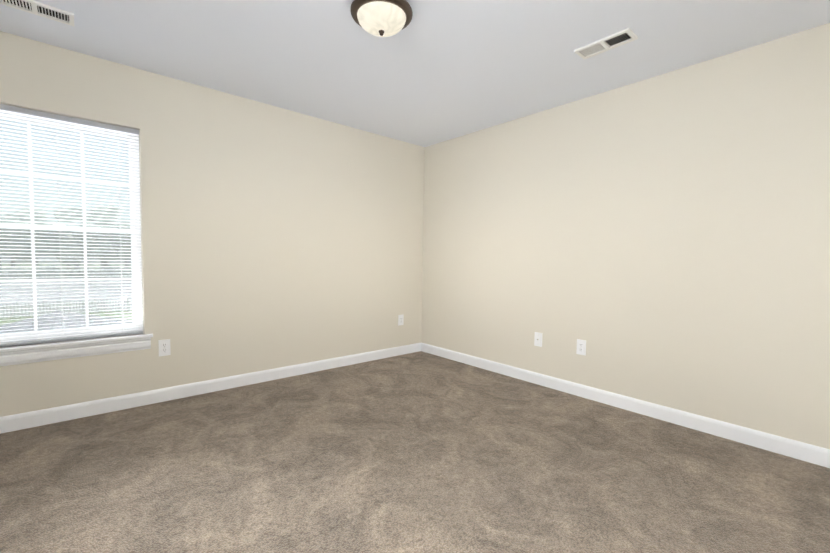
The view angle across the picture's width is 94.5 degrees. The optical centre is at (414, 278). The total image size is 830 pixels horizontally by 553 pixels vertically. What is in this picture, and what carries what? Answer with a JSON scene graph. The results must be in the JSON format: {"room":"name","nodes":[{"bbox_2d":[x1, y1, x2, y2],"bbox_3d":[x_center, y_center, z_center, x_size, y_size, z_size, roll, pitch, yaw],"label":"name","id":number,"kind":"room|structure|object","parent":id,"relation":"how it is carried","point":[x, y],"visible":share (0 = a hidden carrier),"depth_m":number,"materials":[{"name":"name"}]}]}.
{"room":"empty bedroom","nodes":[
{"label":"empty bedroom","id":0,"kind":"room"},
{"bbox_2d":[0,31,424,416],"bbox_3d":[-1.579,-0.298,3.267,4.620,2.440,0.160,-2,4,-41],"label":"wall","id":1,"kind":"structure","parent":0,"point":[272,237],"depth_m":3.22,"materials":[{"name":"beige paint"}]},
{"bbox_2d":[0,111,142,343],"bbox_3d":[-2.407,-0.332,2.599,0.895,1.492,0.073,-2,4,-41],"label":"window unit","id":2,"kind":"structure","parent":1,"relation":"in","point":[107,328],"depth_m":2.66,"materials":[{"name":"white plastic"}]},
{"bbox_2d":[0,104,142,346],"bbox_3d":[-2.353,-0.327,2.537,0.889,1.488,0.040,-2,4,-41],"label":"window blind","id":3,"kind":"object","parent":2,"relation":"attached to","point":[56,117],"visible":0.92,"depth_m":2.56,"materials":[{"name":"white plastic"}]},
{"bbox_2d":[0,338,150,365],"bbox_3d":[-2.332,0.488,2.541,0.965,0.088,0.022,-2,4,-41],"label":"apron","id":4,"kind":"object","parent":1,"relation":"attached to","point":[36,355],"visible":0.87,"depth_m":2.57,"materials":[{"name":"white paint"}]},
{"bbox_2d":[0,334,152,352],"bbox_3d":[-2.354,0.430,2.565,0.995,0.024,0.120,-2,4,-41],"label":"stool","id":5,"kind":"object","parent":1,"relation":"attached to","point":[61,344],"visible":0.85,"depth_m":2.56,"materials":[{"name":"white paint"}]},
{"bbox_2d":[158,339,170,355],"bbox_3d":[-1.907,0.524,2.924,0.076,0.124,0.008,-2,4,-41],"label":"electrical outlet","id":6,"kind":"object","parent":1,"relation":"attached to","point":[164,348],"visible":1,"depth_m":2.92,"materials":[{"name":"white plastic"}]},
{"bbox_2d":[0,343,420,433],"bbox_3d":[-1.540,0.874,3.264,4.300,0.101,0.014,-2,4,-41],"label":"baseboard","id":7,"kind":"structure","parent":1,"relation":"attached to","point":[16,422],"depth_m":2.99,"materials":[{"name":"white paint"}]},
{"bbox_2d":[398,314,403,325],"bbox_3d":[-0.162,0.476,4.443,0.076,0.124,0.008,-2,4,-41],"label":"electrical outlet","id":8,"kind":"object","parent":1,"relation":"attached to","point":[400,319],"visible":1,"depth_m":4.44,"materials":[{"name":"white plastic"}]},
{"bbox_2d":[0,351,829,552],"bbox_3d":[-0.250,1.084,1.788,4.620,0.120,4.270,-2,4,-41],"label":"floor","id":9,"kind":"structure","parent":0,"point":[420,452],"depth_m":1.97,"materials":[{"name":"carpet"}]},
{"bbox_2d":[0,0,829,146],"bbox_3d":[-0.209,-1.482,1.652,4.620,0.140,4.270,-2,4,-41],"label":"ceiling","id":10,"kind":"structure","parent":0,"point":[433,72],"depth_m":2.40,"materials":[{"name":"white paint"}]},
{"bbox_2d":[0,0,73,25],"bbox_3d":[-2.046,-1.457,2.064,0.320,0.012,0.138,-2,4,-41],"label":"ceiling vent","id":11,"kind":"object","parent":10,"relation":"in","point":[47,11],"visible":1,"depth_m":2.08,"materials":[{"name":"white metal"}]},
{"bbox_2d":[351,0,412,36],"bbox_3d":[-0.177,-1.362,2.034,0.326,0.140,0.326,-2,4,-41],"label":"flush-mount light fixture","id":12,"kind":"object","parent":10,"relation":"attached to","point":[383,18],"visible":1,"depth_m":1.97,"materials":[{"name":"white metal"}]},
{"bbox_2d":[574,28,637,58],"bbox_3d":[1.153,-1.420,2.328,0.138,0.012,0.320,-2,4,-41],"label":"ceiling vent","id":13,"kind":"object","parent":10,"relation":"in","point":[617,39],"visible":1,"depth_m":2.32,"materials":[{"name":"white"}]},
{"bbox_2d":[421,23,829,448],"bbox_3d":[1.452,-0.245,3.184,0.160,2.440,3.950,-2,4,-41],"label":"wall","id":14,"kind":"structure","parent":0,"point":[663,239],"depth_m":2.71,"materials":[{"name":"beige paint"}]},
{"bbox_2d":[534,332,542,346],"bbox_3d":[1.112,0.548,3.469,0.015,0.124,0.076,-2,4,-41],"label":"outlet plate","id":15,"kind":"object","parent":14,"relation":"attached to","point":[537,339],"visible":1,"depth_m":3.47,"materials":[{"name":"white plastic"}]},
{"bbox_2d":[576,339,585,355],"bbox_3d":[1.374,0.566,3.174,0.008,0.124,0.076,-2,4,-41],"label":"electrical outlet","id":16,"kind":"object","parent":14,"relation":"attached to","point":[581,348],"visible":1,"depth_m":3.17,"materials":[{"name":"white plastic"}]},
{"bbox_2d":[421,343,829,467],"bbox_3d":[1.373,0.925,3.184,0.014,0.101,3.936,-2,4,-41],"label":"baseboard","id":17,"kind":"structure","parent":14,"relation":"attached to","point":[810,453],"depth_m":2.73,"materials":[{"name":"white paint"}]},
{"label":"outside","id":18,"kind":"structure","parent":0,"visible":0},
{"bbox_2d":[0,205,131,293],"bbox_3d":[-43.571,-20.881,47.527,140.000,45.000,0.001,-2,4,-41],"label":"trees","id":19,"kind":"object","parent":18,"point":[100,288],"depth_m":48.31,"materials":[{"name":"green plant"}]},
{"bbox_2d":[0,262,132,325],"bbox_3d":[-88.637,-1.707,99.974,320.000,0.300,259.820,-2,4,-41],"label":"ground","id":20,"kind":"structure","parent":18,"point":[15,295],"depth_m":43.74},
{"bbox_2d":[0,211,38,266],"bbox_3d":[-73.646,-6.383,71.085,5.831,12.585,6.290,-2,4,-41],"label":"tree","id":21,"kind":"object","parent":20,"relation":"on","point":[24,246],"depth_m":69.60,"materials":[{"name":"green plant"}]},
{"bbox_2d":[22,206,46,254],"bbox_3d":[-81.568,-8.211,82.241,10.010,14.797,7.262,-2,4,-41],"label":"tree","id":22,"kind":"object","parent":20,"relation":"on","point":[38,220],"depth_m":81.25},
{"bbox_2d":[27,230,50,264],"bbox_3d":[-73.887,-5.351,73.604,6.382,10.248,6.206,-2,4,-41],"label":"tree","id":23,"kind":"object","parent":20,"relation":"on","point":[40,243],"depth_m":73.42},
{"bbox_2d":[0,264,131,279],"bbox_3d":[-58.520,-0.760,72.417,72.900,4.137,4.291,-2,4,-41],"label":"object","id":24,"kind":"object","parent":20,"relation":"on","point":[57,275],"depth_m":67.20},
{"bbox_2d":[0,297,131,318],"bbox_3d":[-26.040,2.215,31.232,22.100,1.170,0.142,-2,4,-41],"label":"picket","id":25,"kind":"object","parent":20,"relation":"on","point":[40,312],"depth_m":29.93,"materials":[{"name":"white"}]},
{"bbox_2d":[41,208,91,268],"bbox_3d":[-74.280,-8.223,82.715,11.151,15.005,8.683,-2,4,-41],"label":"tree","id":26,"kind":"object","parent":20,"relation":"on","point":[60,211],"depth_m":80.08,"materials":[{"name":"green plant"}]},
{"bbox_2d":[44,232,91,269],"bbox_3d":[-69.133,-5.312,76.313,8.384,10.035,6.856,-2,4,-41],"label":"tree","id":27,"kind":"object","parent":20,"relation":"on","point":[80,257],"depth_m":75.20,"materials":[{"name":"green plant"}]},
{"bbox_2d":[77,222,116,268],"bbox_3d":[-64.590,-6.048,78.765,7.614,11.391,7.670,-2,4,-41],"label":"tree","id":28,"kind":"object","parent":20,"relation":"on","point":[101,249],"depth_m":77.75,"materials":[{"name":"green plant"}]},
{"bbox_2d":[90,205,119,265],"bbox_3d":[-71.725,-9.244,90.398,8.942,16.308,8.373,-2,4,-41],"label":"tree","id":29,"kind":"object","parent":20,"relation":"on","point":[105,218],"depth_m":87.42,"materials":[{"name":"green plant"}]},
{"bbox_2d":[110,222,130,267],"bbox_3d":[-61.963,-6.289,81.803,5.319,11.634,4.764,-2,4,-41],"label":"tree","id":30,"kind":"object","parent":20,"relation":"on","point":[117,243],"depth_m":80.51,"materials":[{"name":"green plant"}]},
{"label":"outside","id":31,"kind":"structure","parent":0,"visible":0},
{"bbox_2d":[0,311,132,333],"bbox_3d":[-5.377,1.315,5.782,7.200,1.490,8.430,-2,4,-41],"label":"roof","id":32,"kind":"structure","parent":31,"point":[55,319],"depth_m":5.92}
]}

